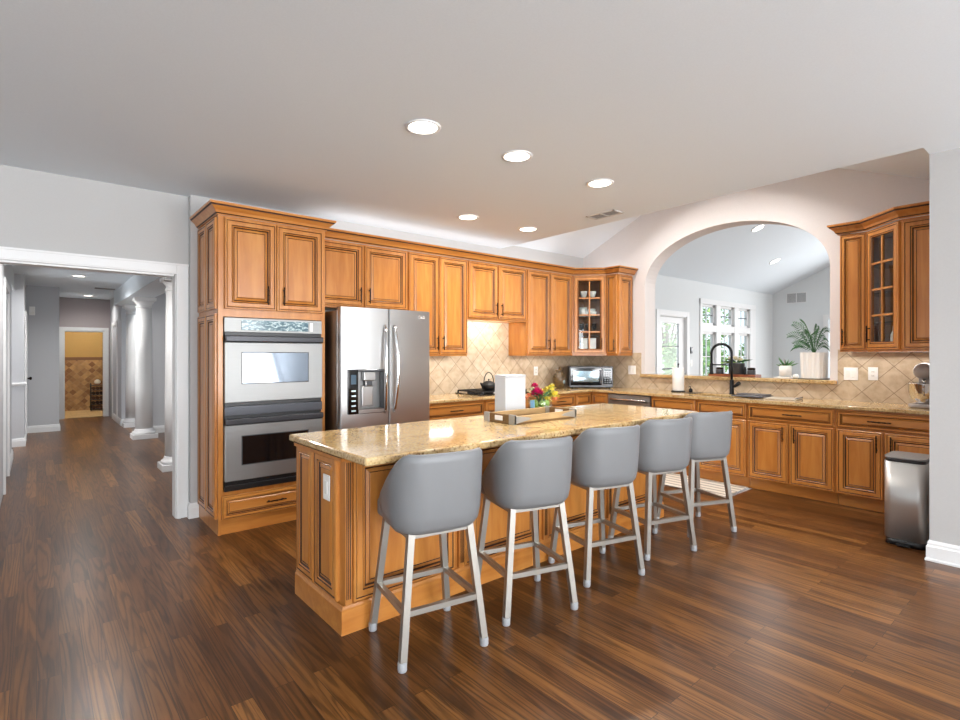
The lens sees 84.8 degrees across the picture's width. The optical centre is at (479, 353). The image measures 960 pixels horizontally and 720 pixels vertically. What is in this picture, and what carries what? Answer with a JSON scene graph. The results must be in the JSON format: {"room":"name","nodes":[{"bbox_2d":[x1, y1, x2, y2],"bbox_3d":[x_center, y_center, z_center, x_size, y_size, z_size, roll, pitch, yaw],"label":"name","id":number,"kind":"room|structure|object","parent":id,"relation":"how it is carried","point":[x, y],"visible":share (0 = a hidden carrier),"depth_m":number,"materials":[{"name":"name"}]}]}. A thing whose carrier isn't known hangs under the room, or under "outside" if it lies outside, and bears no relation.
{"room":"kitchen","nodes":[
{"label":"kitchen","id":0,"kind":"room"},
{"bbox_2d":[0,264,25,505],"bbox_3d":[-5.736,0.101,6.360,0.280,2.560,6.880,0,0,-40],"label":"wall","id":1,"kind":"structure","parent":0,"point":[17,283],"depth_m":7.75,"materials":[{"name":"paint"}]},
{"bbox_2d":[3,277,9,494],"bbox_3d":[-4.995,0.316,5.546,0.020,2.130,1.080,0,0,-40],"label":"trim","id":2,"kind":"structure","parent":1,"relation":"attached to","point":[6,288],"depth_m":5.14,"materials":[{"name":"white paint"}]},
{"bbox_2d":[25,310,26,440],"bbox_3d":[-7.459,0.351,8.635,0.020,2.060,0.980,0,0,-40],"label":"trim","id":3,"kind":"structure","parent":1,"relation":"attached to","point":[25,310],"depth_m":8.27,"materials":[{"name":"white paint"}]},
{"bbox_2d":[10,423,59,470],"bbox_3d":[-7.185,1.318,8.417,0.511,0.125,6.126,0,0,-32],"label":"baseboard","id":4,"kind":"structure","parent":1,"relation":"attached to","point":[18,442],"depth_m":9.12,"materials":[{"name":"white paint"}]},
{"bbox_2d":[26,285,58,425],"bbox_3d":[-8.524,0.101,10.013,0.730,2.560,2.300,0,0,-40],"label":"wall","id":5,"kind":"structure","parent":0,"point":[42,327],"depth_m":9.22,"materials":[{"name":"paint"}]},
{"bbox_2d":[12,265,132,299],"bbox_3d":[-7.896,-1.229,7.416,5.500,0.100,11.280,0,0,-40],"label":"ceiling","id":6,"kind":"structure","parent":0,"point":[69,286],"depth_m":8.49,"materials":[{"name":"paint"}]},
{"bbox_2d":[114,275,165,305],"bbox_3d":[-4.564,-1.044,7.415,0.350,0.270,6.980,0,0,-40],"label":"ceiling beam","id":7,"kind":"structure","parent":6,"relation":"attached to","point":[137,285],"depth_m":7.97,"materials":[{"name":"paint"}]},
{"bbox_2d":[65,332,102,356],"bbox_3d":[-8.938,0.101,12.294,2.800,2.560,1.880,0,0,-40],"label":"wall","id":8,"kind":"structure","parent":0,"point":[77,344],"depth_m":12.79,"materials":[{"name":"paint"}]},
{"bbox_2d":[65,360,102,410],"bbox_3d":[-9.508,0.771,12.968,2.600,1.220,0.115,0,0,-40],"label":"tile","id":9,"kind":"structure","parent":8,"relation":"attached to","point":[79,374],"depth_m":12.75,"materials":[{"name":"beige tile"}]},
{"bbox_2d":[65,357,102,359],"bbox_3d":[-9.488,0.126,12.945,2.600,0.070,0.075,0,0,-40],"label":"trim","id":10,"kind":"structure","parent":8,"relation":"attached to","point":[66,358],"depth_m":12.78,"materials":[{"name":"wood"}]},
{"bbox_2d":[59,297,109,415],"bbox_3d":[-8.542,0.101,11.320,0.930,2.560,0.120,0,0,-40],"label":"wall","id":11,"kind":"structure","parent":0,"point":[73,312],"depth_m":11.29,"materials":[{"name":"beige paint"}]},
{"bbox_2d":[59,327,108,418],"bbox_3d":[-8.528,0.411,11.319,0.850,1.940,0.140,0,0,-40],"label":"trim","id":12,"kind":"structure","parent":11,"relation":"attached to","point":[62,330],"depth_m":11.22,"materials":[{"name":"white paint"}]},
{"bbox_2d":[0,165,188,274],"bbox_3d":[-4.416,0.026,2.894,4.985,2.710,0.120,0,0,-40],"label":"wall","id":13,"kind":"structure","parent":0,"point":[39,210],"depth_m":4.02,"materials":[{"name":"grey paint"}]},
{"bbox_2d":[0,246,188,518],"bbox_3d":[-3.077,0.316,4.010,1.492,2.130,0.162,0,0,-40],"label":"trim","id":14,"kind":"structure","parent":13,"relation":"attached to","point":[180,280],"depth_m":4.38,"materials":[{"name":"white paint"}]},
{"bbox_2d":[110,298,125,418],"bbox_3d":[-7.442,0.101,10.940,0.260,2.560,2.120,0,0,-40],"label":"wall","id":15,"kind":"structure","parent":0,"point":[117,313],"depth_m":10.28,"materials":[{"name":"paint"}]},
{"bbox_2d":[112,321,117,422],"bbox_3d":[-7.527,0.366,10.823,0.020,2.030,0.910,0,0,-40],"label":"trim","id":16,"kind":"structure","parent":15,"relation":"attached to","point":[115,323],"depth_m":10.49,"materials":[{"name":"white paint"}]},
{"bbox_2d":[112,413,124,425],"bbox_3d":[-7.243,1.318,10.692,0.276,0.125,1.516,0,0,-40],"label":"baseboard","id":17,"kind":"structure","parent":15,"relation":"attached to","point":[119,420],"depth_m":10.31,"materials":[{"name":"white paint"}]},
{"bbox_2d":[152,293,165,425],"bbox_3d":[-4.316,0.056,10.307,3.700,2.650,0.120,0,0,-40],"label":"wall","id":18,"kind":"structure","parent":0,"point":[159,307],"depth_m":9.16,"materials":[{"name":"paint"}]},
{"bbox_2d":[153,425,164,432],"bbox_3d":[-4.311,1.318,10.222,3.600,0.125,0.016,0,0,-40],"label":"baseboard","id":19,"kind":"structure","parent":18,"relation":"attached to","point":[159,429],"depth_m":9.15,"materials":[{"name":"white paint"}]},
{"bbox_2d":[0,0,959,248],"bbox_3d":[0.233,-1.924,0.197,8.610,1.190,10.000,0,0,-40],"label":"ceiling","id":20,"kind":"structure","parent":0,"point":[304,107],"depth_m":2.74,"materials":[{"name":"paint"}]},
{"bbox_2d":[405,119,440,134],"bbox_3d":[-0.334,-1.325,3.084,0.210,0.009,0.210,0,0,-40],"label":"recessed light","id":21,"kind":"object","parent":20,"relation":"in","point":[417,126],"visible":1,"depth_m":3.07,"materials":[{"name":"white paint"}]},
{"bbox_2d":[457,214,478,219],"bbox_3d":[-0.117,-1.325,5.118,0.210,0.009,0.210,0,0,-40],"label":"recessed light","id":22,"kind":"object","parent":20,"relation":"in","point":[464,216],"visible":1,"depth_m":5.12,"materials":[{"name":"white paint"}]},
{"bbox_2d":[501,150,532,161],"bbox_3d":[0.249,-1.325,3.537,0.210,0.009,0.210,0,0,-40],"label":"recessed light","id":23,"kind":"object","parent":20,"relation":"in","point":[514,155],"visible":1,"depth_m":3.53,"materials":[{"name":"white paint"}]},
{"bbox_2d":[518,227,537,231],"bbox_3d":[0.512,-1.325,5.611,0.210,0.009,0.210,0,0,-40],"label":"recessed light","id":24,"kind":"object","parent":20,"relation":"in","point":[523,229],"visible":1,"depth_m":5.62,"materials":[{"name":"white paint"}]},
{"bbox_2d":[586,179,613,187],"bbox_3d":[0.936,-1.325,4.097,0.210,0.009,0.210,0,0,-40],"label":"recessed light","id":25,"kind":"object","parent":20,"relation":"in","point":[596,183],"visible":1,"depth_m":4.10,"materials":[{"name":"white paint"}]},
{"bbox_2d":[586,209,623,219],"bbox_3d":[1.191,-1.325,5.023,0.160,0.008,0.320,0,0,-40],"label":"ceiling vent","id":26,"kind":"object","parent":20,"relation":"in","point":[613,212],"visible":1,"depth_m":5.01,"materials":[{"name":"metal"}]},
{"bbox_2d":[0,409,959,719],"bbox_3d":[-0.065,1.430,7.208,17.200,0.102,21.100,0,0,-40],"label":"floor","id":27,"kind":"structure","parent":0,"point":[114,606],"depth_m":2.67,"materials":[{"name":"brown wood"}]},
{"bbox_2d":[90,383,102,409],"bbox_3d":[-9.296,1.051,12.764,0.276,0.660,0.216,0,0,-40],"label":"wine rack","id":28,"kind":"object","parent":27,"relation":"on","point":[90,383],"visible":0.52,"depth_m":12.75,"materials":[{"name":"metal"}]},
{"bbox_2d":[122,305,135,427],"bbox_3d":[-6.574,0.236,9.958,0.330,2.289,0.330,0,0,-40],"label":"column","id":29,"kind":"structure","parent":27,"relation":"on","point":[129,421],"depth_m":9.85,"materials":[{"name":"white paint"}]},
{"bbox_2d":[130,297,157,439],"bbox_3d":[-5.500,0.236,8.601,0.350,2.289,0.350,0,0,-40],"label":"column","id":30,"kind":"structure","parent":27,"relation":"on","point":[144,429],"depth_m":8.50,"materials":[{"name":"white paint"}]},
{"bbox_2d":[157,277,171,471],"bbox_3d":[-3.663,0.236,6.331,0.340,2.289,0.340,0,0,-40],"label":"column","id":31,"kind":"structure","parent":27,"relation":"on","point":[165,465],"depth_m":6.22,"materials":[{"name":"white paint"}]},
{"bbox_2d":[189,199,335,535],"bbox_3d":[-1.830,0.123,4.448,0.989,2.516,0.687,0,0,-40],"label":"tall cabinet","id":32,"kind":"object","parent":27,"relation":"on","point":[247,268],"visible":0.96,"depth_m":4.16,"materials":[{"name":"brown wood"}]},
{"bbox_2d":[223,317,322,491],"bbox_3d":[-1.806,0.388,4.420,0.770,1.326,0.592,0,0,-40],"label":"double oven","id":33,"kind":"object","parent":32,"relation":"in","point":[272,368],"visible":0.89,"depth_m":4.17,"materials":[{"name":"grey metal"}]},
{"bbox_2d":[325,306,428,430],"bbox_3d":[-1.046,0.493,4.934,0.906,1.775,0.889,0,0,-40],"label":"refrigerator","id":34,"kind":"object","parent":27,"relation":"on","point":[377,360],"visible":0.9,"depth_m":4.57,"materials":[{"name":"silver metal"}]},
{"bbox_2d":[369,447,488,673],"bbox_3d":[-0.250,0.912,2.542,0.460,0.937,0.469,0,0,-30],"label":"bar stool","id":35,"kind":"object","parent":27,"relation":"on","point":[425,495],"visible":1,"depth_m":2.36,"materials":[{"name":"grey plastic"}]},
{"bbox_2d":[429,400,483,419],"bbox_3d":[-0.449,0.940,5.626,0.820,0.882,0.656,0,0,-40],"label":"base cabinet","id":36,"kind":"object","parent":27,"relation":"on","point":[437,411],"visible":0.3,"depth_m":5.42,"materials":[{"name":"brown wood"}]},
{"bbox_2d":[294,425,663,636],"bbox_3d":[0.239,0.944,3.739,2.929,0.873,0.634,0,0,-40],"label":"kitchen island","id":37,"kind":"object","parent":27,"relation":"on","point":[338,539],"visible":0.27,"depth_m":2.80,"materials":[{"name":"brown wood"}]},
{"bbox_2d":[323,473,329,500],"bbox_3d":[-0.788,0.686,2.692,0.009,0.130,0.075,0,0,-40],"label":"switch plate","id":38,"kind":"object","parent":37,"relation":"attached to","point":[326,478],"visible":1,"depth_m":2.68,"materials":[{"name":"white plastic"}]},
{"bbox_2d":[289,403,696,466],"bbox_3d":[0.328,0.486,3.641,2.971,0.038,0.931,0,0,-40],"label":"island countertop","id":39,"kind":"structure","parent":37,"relation":"on","point":[380,444],"depth_m":3.06,"materials":[{"name":"beige stone"}]},
{"bbox_2d":[495,374,525,411],"bbox_3d":[0.230,0.314,4.001,0.213,0.304,0.121,0,0,-40],"label":"box","id":40,"kind":"object","parent":39,"relation":"on","point":[509,388],"visible":0.73,"depth_m":3.95,"materials":[{"name":"paper"}]},
{"bbox_2d":[484,406,575,424],"bbox_3d":[0.365,0.434,3.731,0.626,0.064,0.301,0,0,-40],"label":"serving tray","id":41,"kind":"object","parent":39,"relation":"on","point":[546,413],"visible":1,"depth_m":3.64,"materials":[{"name":"brown wood"}]},
{"bbox_2d":[525,383,558,407],"bbox_3d":[0.478,0.347,4.183,0.291,0.237,0.223,0,0,-19],"label":"flower vase","id":42,"kind":"object","parent":39,"relation":"on","point":[537,391],"visible":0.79,"depth_m":4.13,"materials":[{"name":"clear glass"}]},
{"bbox_2d":[484,396,542,411],"bbox_3d":[0.218,0.940,6.188,0.920,0.882,0.656,0,0,-40],"label":"base cabinet","id":43,"kind":"object","parent":27,"relation":"on","point":[489,405],"visible":0.05,"depth_m":5.75,"materials":[{"name":"brown wood"}]},
{"bbox_2d":[477,436,577,626],"bbox_3d":[0.248,0.912,2.921,0.460,0.937,0.469,0,0,-24],"label":"bar stool","id":44,"kind":"object","parent":27,"relation":"on","point":[532,476],"visible":0.93,"depth_m":2.73,"materials":[{"name":"grey plastic"}]},
{"bbox_2d":[544,393,574,406],"bbox_3d":[0.796,0.940,6.676,0.590,0.882,0.656,0,0,-40],"label":"base cabinet","id":45,"kind":"object","parent":27,"relation":"on","point":[564,400],"visible":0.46,"depth_m":6.50,"materials":[{"name":"brown wood"}]},
{"bbox_2d":[574,392,611,405],"bbox_3d":[1.449,0.940,7.084,0.930,0.882,0.876,0,0,-40],"label":"base cabinet","id":46,"kind":"object","parent":27,"relation":"on","point":[584,398],"visible":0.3,"depth_m":6.75,"materials":[{"name":"brown wood"}]},
{"bbox_2d":[429,386,928,414],"bbox_3d":[1.614,0.482,5.074,3.268,0.031,4.162,0,0,-40],"label":"countertop","id":47,"kind":"structure","parent":46,"relation":"on","point":[451,397],"depth_m":5.44,"materials":[{"name":"beige stone"}]},
{"bbox_2d":[455,388,528,395],"bbox_3d":[0.148,0.443,6.181,0.760,0.046,0.466,0,0,-40],"label":"gas cooktop","id":48,"kind":"object","parent":47,"relation":"in","point":[478,392],"visible":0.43,"depth_m":5.96,"materials":[{"name":"black metal"}]},
{"bbox_2d":[480,372,494,389],"bbox_3d":[0.097,0.315,6.011,0.182,0.208,0.182,0,0,5],"label":"teapot","id":49,"kind":"object","parent":48,"relation":"on","point":[486,385],"visible":0.97,"depth_m":5.95,"materials":[{"name":"metal"}]},
{"bbox_2d":[552,367,565,388],"bbox_3d":[1.058,0.324,7.018,0.180,0.285,0.180,0,0,-1],"label":"ceramic urn","id":50,"kind":"object","parent":47,"relation":"on","point":[559,379],"visible":0.99,"depth_m":6.96,"materials":[{"name":"ceramic"}]},
{"bbox_2d":[568,366,612,387],"bbox_3d":[1.502,0.320,7.185,0.575,0.292,0.344,0,0,5],"label":"microwave","id":51,"kind":"object","parent":47,"relation":"on","point":[578,376],"visible":0.99,"depth_m":7.03,"materials":[{"name":"silver metal"}]},
{"bbox_2d":[671,363,685,391],"bbox_3d":[2.414,0.292,6.396,0.170,0.348,0.170,0,0,-40],"label":"paper towel holder","id":52,"kind":"object","parent":47,"relation":"on","point":[677,372],"visible":1,"depth_m":6.34,"materials":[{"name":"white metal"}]},
{"bbox_2d":[709,343,740,394],"bbox_3d":[2.819,0.170,6.038,0.073,0.592,0.355,0,0,-40],"label":"faucet","id":53,"kind":"object","parent":47,"relation":"on","point":[732,385],"visible":1,"depth_m":5.99,"materials":[{"name":"black metal"}]},
{"bbox_2d":[731,393,772,397],"bbox_3d":[2.946,0.452,5.687,0.280,0.028,0.330,0,0,-40],"label":"drying mat","id":54,"kind":"object","parent":47,"relation":"on","point":[753,395],"visible":0.92,"depth_m":5.64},
{"bbox_2d":[764,396,802,400],"bbox_3d":[3.116,0.454,5.385,0.300,0.025,0.300,0,0,44],"label":"cutting board","id":55,"kind":"object","parent":47,"relation":"on","point":[772,397],"visible":1,"depth_m":5.33,"materials":[{"name":"beige wood"}]},
{"bbox_2d":[907,362,928,408],"bbox_3d":[3.833,0.272,4.524,0.375,0.388,0.228,0,0,-40],"label":"stand mixer","id":56,"kind":"object","parent":47,"relation":"on","point":[918,391],"visible":0.59,"depth_m":4.46,"materials":[{"name":"silver metal"}]},
{"bbox_2d":[907,382,928,403],"bbox_3d":[3.808,0.342,4.504,0.227,0.176,0.227,0,0,-1],"label":"bowl","id":57,"kind":"object","parent":56,"relation":"on","point":[918,391],"depth_m":4.46,"materials":[{"name":"silver metal"}]},
{"bbox_2d":[548,425,644,587],"bbox_3d":[0.748,0.912,3.362,0.460,0.937,0.469,0,0,-24],"label":"bar stool","id":58,"kind":"object","parent":27,"relation":"on","point":[602,458],"visible":0.85,"depth_m":3.17,"materials":[{"name":"grey plastic"}]},
{"bbox_2d":[608,393,650,406],"bbox_3d":[2.029,0.945,6.599,0.665,0.872,0.598,0,0,-40],"label":"dishwasher","id":59,"kind":"object","parent":27,"relation":"on","point":[622,399],"visible":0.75,"depth_m":6.39,"materials":[{"name":"grey metal"}]},
{"bbox_2d":[608,417,696,560],"bbox_3d":[1.238,0.912,3.766,0.460,0.937,0.469,0,0,-23],"label":"bar stool","id":60,"kind":"object","parent":27,"relation":"on","point":[664,444],"visible":0.8,"depth_m":3.57,"materials":[{"name":"grey plastic"}]},
{"bbox_2d":[651,396,696,475],"bbox_3d":[2.408,0.940,6.161,0.652,0.882,0.555,0,0,-40],"label":"base cabinet","id":61,"kind":"object","parent":27,"relation":"on","point":[656,401],"visible":0.18,"depth_m":5.96,"materials":[{"name":"brown wood"}]},
{"bbox_2d":[657,411,736,537],"bbox_3d":[1.718,0.912,4.184,0.460,0.937,0.469,0,0,-18],"label":"bar stool","id":62,"kind":"object","parent":27,"relation":"on","point":[711,431],"visible":0.69,"depth_m":4.00,"materials":[{"name":"grey plastic"}]},
{"bbox_2d":[665,473,750,496],"bbox_3d":[2.235,1.376,5.577,0.570,0.009,1.030,0,0,-40],"label":"rug","id":63,"kind":"object","parent":27,"relation":"on","point":[672,479],"visible":0.46,"depth_m":5.46,"materials":[{"name":"white fabric"}]},
{"bbox_2d":[697,399,749,486],"bbox_3d":[2.760,0.940,5.743,0.652,0.882,0.535,0,0,-40],"label":"base cabinet","id":64,"kind":"object","parent":27,"relation":"on","point":[737,456],"visible":0.34,"depth_m":5.46,"materials":[{"name":"brown wood"}]},
{"bbox_2d":[747,403,838,503],"bbox_3d":[3.184,0.940,5.241,0.652,0.882,0.775,0,0,-40],"label":"base cabinet","id":65,"kind":"object","parent":27,"relation":"on","point":[791,450],"visible":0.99,"depth_m":5.03,"materials":[{"name":"brown wood"}]},
{"bbox_2d":[836,409,928,512],"bbox_3d":[3.693,0.940,4.638,0.652,0.882,0.795,0,0,-40],"label":"base cabinet","id":66,"kind":"object","parent":27,"relation":"on","point":[863,438],"visible":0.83,"depth_m":4.57,"materials":[{"name":"brown wood"}]},
{"bbox_2d":[885,451,928,550],"bbox_3d":[3.125,1.063,3.836,0.335,0.636,0.240,0,0,-40],"label":"trash can","id":67,"kind":"object","parent":27,"relation":"on","point":[906,473],"visible":0.86,"depth_m":3.74,"materials":[{"name":"silver metal"}]},
{"bbox_2d":[189,195,772,502],"bbox_3d":[2.166,-0.069,8.422,12.205,2.900,0.224,0,0,-40],"label":"wall","id":68,"kind":"structure","parent":0,"point":[195,202],"depth_m":7.15,"materials":[{"name":"grey paint"}]},
{"bbox_2d":[187,502,198,518],"bbox_3d":[-2.426,1.318,4.436,0.077,0.125,0.090,0,0,-40],"label":"baseboard","id":69,"kind":"structure","parent":68,"relation":"attached to","point":[192,508],"depth_m":4.40,"materials":[{"name":"white paint"}]},
{"bbox_2d":[325,239,406,310],"bbox_3d":[-1.215,-0.737,5.161,1.008,0.625,0.378,0,0,-40],"label":"upper cabinet","id":70,"kind":"object","parent":68,"relation":"attached to","point":[356,275],"visible":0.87,"depth_m":5.06,"materials":[{"name":"brown wood"}]},
{"bbox_2d":[407,251,466,355],"bbox_3d":[-0.529,-0.510,5.740,0.780,1.078,0.378,0,0,-40],"label":"upper cabinet","id":71,"kind":"object","parent":68,"relation":"attached to","point":[436,285],"visible":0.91,"depth_m":5.64,"materials":[{"name":"brown wood"}]},
{"bbox_2d":[467,260,525,323],"bbox_3d":[0.129,-0.717,6.295,0.938,0.665,0.378,0,0,-40],"label":"upper cabinet","id":72,"kind":"object","parent":68,"relation":"attached to","point":[496,293],"visible":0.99,"depth_m":6.15,"materials":[{"name":"brown wood"}]},
{"bbox_2d":[509,269,571,355],"bbox_3d":[0.821,-0.510,6.880,0.870,1.078,0.378,0,0,-40],"label":"upper cabinet","id":73,"kind":"object","parent":68,"relation":"attached to","point":[547,328],"visible":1,"depth_m":6.70,"materials":[{"name":"brown wood"}]},
{"bbox_2d":[572,275,605,355],"bbox_3d":[1.482,-0.510,7.266,0.641,1.078,0.641,0,0,-40],"label":"upper cabinet","id":74,"kind":"object","parent":68,"relation":"attached to","point":[595,326],"visible":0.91,"depth_m":7.04,"materials":[{"name":"brown wood"}]},
{"bbox_2d":[580,338,587,348],"bbox_3d":[1.419,-0.104,7.166,0.094,0.205,0.094,0,0,5],"label":"pitcher","id":75,"kind":"object","parent":74,"relation":"in","point":[584,341],"visible":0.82,"depth_m":7.12,"materials":[{"name":"ceramic"}]},
{"bbox_2d":[590,338,595,348],"bbox_3d":[1.532,-0.104,7.157,0.094,0.205,0.094,0,0,5],"label":"pitcher","id":76,"kind":"object","parent":74,"relation":"in","point":[592,340],"visible":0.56,"depth_m":7.11,"materials":[{"name":"ceramic"}]},
{"bbox_2d":[656,309,689,373],"bbox_3d":[3.401,0.311,9.388,1.110,2.140,0.140,0,0,-40],"label":"trim","id":77,"kind":"structure","parent":68,"relation":"attached to","point":[667,313],"depth_m":9.50,"materials":[{"name":"white paint"}]},
{"bbox_2d":[660,316,685,373],"bbox_3d":[3.417,0.361,9.365,0.906,2.020,0.105,0,0,-40],"label":"door","id":78,"kind":"structure","parent":68,"relation":"in","point":[673,320],"depth_m":9.55,"materials":[{"name":"white paint"}]},
{"bbox_2d":[700,298,755,374],"bbox_3d":[5.083,0.016,10.783,2.520,2.130,0.162,0,0,-40],"label":"window","id":79,"kind":"structure","parent":68,"relation":"in","point":[715,329],"depth_m":10.84,"materials":[{"name":"white paint"}]},
{"bbox_2d":[429,321,928,403],"bbox_3d":[1.613,0.014,5.073,3.290,0.906,4.181,0,0,-40],"label":"tile backsplash","id":80,"kind":"structure","parent":0,"point":[487,343],"depth_m":6.21,"materials":[{"name":"tile"}]},
{"bbox_2d":[640,373,836,383],"bbox_3d":[2.963,0.291,6.214,0.335,0.040,2.235,0,0,-40],"label":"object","id":81,"kind":"structure","parent":80,"relation":"attached to","point":[656,375],"depth_m":5.92,"materials":[{"name":"gold stone"}]},
{"bbox_2d":[708,373,760,376],"bbox_3d":[2.996,0.256,6.194,0.180,0.028,0.540,0,0,-40],"label":"wooden tray","id":82,"kind":"object","parent":81,"relation":"on","point":[714,374],"visible":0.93,"depth_m":6.08,"materials":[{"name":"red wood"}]},
{"bbox_2d":[721,356,750,374],"bbox_3d":[3.003,0.142,6.170,0.264,0.235,0.347,0,0,-40],"label":"flower pot","id":83,"kind":"object","parent":82,"relation":"on","point":[738,368],"visible":0.82,"depth_m":6.10,"materials":[{"name":"metal"}]},
{"bbox_2d":[798,378,829,379],"bbox_3d":[3.535,0.265,5.556,0.250,0.010,0.230,0,0,-40],"label":"saucer","id":84,"kind":"object","parent":81,"relation":"on","point":[798,378],"visible":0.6,"depth_m":5.47,"materials":[{"name":"white ceramic"}]},
{"bbox_2d":[786,319,829,378],"bbox_3d":[3.507,-0.058,5.609,0.281,0.635,0.422,0,0,-40],"label":"planter","id":85,"kind":"object","parent":84,"relation":"on","point":[814,364],"visible":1,"depth_m":5.51,"materials":[{"name":"white ceramic"}]},
{"bbox_2d":[514,148,928,257],"bbox_3d":[2.329,-1.887,5.496,1.750,1.105,4.505,0,0,-40],"label":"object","id":86,"kind":"object","parent":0,"point":[914,163],"visible":0.13,"depth_m":6.94,"materials":[{"name":"paint"}]},
{"bbox_2d":[658,224,829,294],"bbox_3d":[7.139,-2.344,6.635,6.710,2.250,9.130,0,0,-40],"label":"ceiling","id":87,"kind":"structure","parent":0,"point":[738,257],"depth_m":9.47,"materials":[{"name":"paint"}]},
{"bbox_2d":[583,168,928,403],"bbox_3d":[4.716,-1.119,4.141,0.250,5.000,9.755,0,0,-40],"label":"wall","id":88,"kind":"structure","parent":0,"point":[813,202],"depth_m":5.84,"materials":[{"name":"paint"}]},
{"bbox_2d":[606,273,632,355],"bbox_3d":[1.853,-0.510,7.030,0.378,1.078,0.199,0,0,-40],"label":"upper cabinet","id":89,"kind":"object","parent":88,"relation":"attached to","point":[619,287],"visible":1,"depth_m":6.95,"materials":[{"name":"brown wood"}]},
{"bbox_2d":[325,228,637,274],"bbox_3d":[0.334,-1.093,5.893,4.178,0.085,0.575,0,0,-40],"label":"crown molding","id":90,"kind":"structure","parent":89,"relation":"attached to","point":[335,234],"depth_m":5.77,"materials":[{"name":"brown wood"}]},
{"bbox_2d":[844,367,857,379],"bbox_3d":[3.657,0.201,5.181,0.009,0.125,0.118,0,0,-40],"label":"switch plate","id":91,"kind":"object","parent":88,"relation":"attached to","point":[850,373],"visible":1,"depth_m":5.18,"materials":[{"name":"white plastic"}]},
{"bbox_2d":[840,231,867,351],"bbox_3d":[3.582,-0.567,4.982,0.378,1.105,0.217,0,0,-40],"label":"upper cabinet","id":92,"kind":"object","parent":88,"relation":"attached to","point":[852,246],"visible":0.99,"depth_m":4.88,"materials":[{"name":"brown wood"}]},
{"bbox_2d":[868,367,877,379],"bbox_3d":[3.774,0.195,5.044,0.008,0.125,0.078,0,0,-40],"label":"outlet plate","id":93,"kind":"object","parent":88,"relation":"attached to","point":[872,371],"visible":1,"depth_m":5.04,"materials":[{"name":"white plastic"}]},
{"bbox_2d":[773,266,829,377],"bbox_3d":[9.754,-1.069,8.777,0.150,4.900,9.030,0,0,-40],"label":"wall","id":94,"kind":"structure","parent":0,"point":[817,285],"depth_m":11.76,"materials":[{"name":"paint"}]},
{"bbox_2d":[786,292,806,303],"bbox_3d":[7.104,-1.249,11.794,0.008,0.240,0.420,0,0,-40],"label":"air vent","id":95,"kind":"object","parent":94,"relation":"in","point":[798,297],"visible":1,"depth_m":11.79,"materials":[{"name":"white metal"}]},
{"bbox_2d":[823,314,829,377],"bbox_3d":[8.554,0.061,10.113,0.140,1.800,3.420,0,0,-40],"label":"window","id":96,"kind":"structure","parent":94,"relation":"in","point":[826,318],"depth_m":11.33,"materials":[{"name":"white paint"}]},
{"bbox_2d":[929,148,959,545],"bbox_3d":[5.464,-0.044,1.829,1.590,2.850,5.745,0,0,-40],"label":"wall","id":97,"kind":"structure","parent":0,"point":[944,167],"depth_m":3.45,"materials":[{"name":"grey paint"}]},
{"bbox_2d":[865,215,928,351],"bbox_3d":[3.755,-0.567,4.572,0.643,1.105,0.634,0,0,-40],"label":"upper cabinet","id":98,"kind":"object","parent":97,"relation":"attached to","point":[897,253],"visible":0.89,"depth_m":4.40,"materials":[{"name":"brown wood"}]},
{"bbox_2d":[827,201,928,235],"bbox_3d":[3.496,-1.166,4.652,0.385,0.092,1.187,0,0,-3],"label":"crown molding","id":99,"kind":"structure","parent":98,"relation":"attached to","point":[892,214],"depth_m":4.53,"materials":[{"name":"brown wood"}]},
{"bbox_2d":[874,261,892,268],"bbox_3d":[3.762,-0.803,4.577,0.581,0.012,0.587,0,0,-40],"label":"shelf","id":100,"kind":"object","parent":98,"relation":"attached to","point":[887,264],"depth_m":4.71,"materials":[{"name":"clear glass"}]},
{"bbox_2d":[874,292,892,296],"bbox_3d":[3.762,-0.538,4.577,0.581,0.012,0.587,0,0,-40],"label":"shelf","id":101,"kind":"object","parent":98,"relation":"attached to","point":[889,294],"depth_m":4.82,"materials":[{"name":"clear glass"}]},
{"bbox_2d":[925,540,959,567],"bbox_3d":[5.010,1.313,1.466,0.472,0.135,5.757,0,0,-40],"label":"baseboard","id":102,"kind":"structure","parent":97,"relation":"attached to","point":[938,552],"depth_m":3.45,"materials":[{"name":"white paint"}]},
{"bbox_3d":[3.351,0.264,5.773,0.160,0.012,0.170,0,0,-40],"label":"saucer","id":103,"kind":"object","parent":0,"visible":0},
{"bbox_2d":[776,358,797,376],"bbox_3d":[3.370,0.147,5.756,0.191,0.222,0.210,0,0,-40],"label":"planter","id":104,"kind":"object","parent":103,"relation":"on","point":[785,370],"visible":0.99,"depth_m":5.73,"materials":[{"name":"white ceramic"}]},
{"label":"outside","id":105,"kind":"structure","parent":0,"visible":0},
{"bbox_3d":[3.962,1.631,26.312,28.000,0.200,24.900,0,0,-40],"label":"lawn","id":106,"kind":"structure","parent":105,"visible":0},
{"bbox_2d":[662,307,709,370],"bbox_3d":[7.095,-0.609,19.858,3.380,4.281,3.424,0,0,-40],"label":"tree","id":107,"kind":"object","parent":106,"relation":"on","point":[665,335],"visible":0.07,"depth_m":19.63,"materials":[{"name":"green plant"}]},
{"bbox_2d":[662,338,727,373],"bbox_3d":[6.138,0.538,15.400,2.443,1.989,2.412,0,0,-40],"label":"shrub","id":108,"kind":"object","parent":106,"relation":"on","point":[671,356],"visible":0.14,"depth_m":15.09,"materials":[{"name":"green plant"}]},
{"bbox_2d":[662,308,727,353],"bbox_3d":[10.071,-0.804,24.475,3.649,4.673,3.602,0,0,-40],"label":"tree","id":109,"kind":"object","parent":106,"relation":"on","point":[726,320],"visible":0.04,"depth_m":23.94,"materials":[{"name":"green plant"}]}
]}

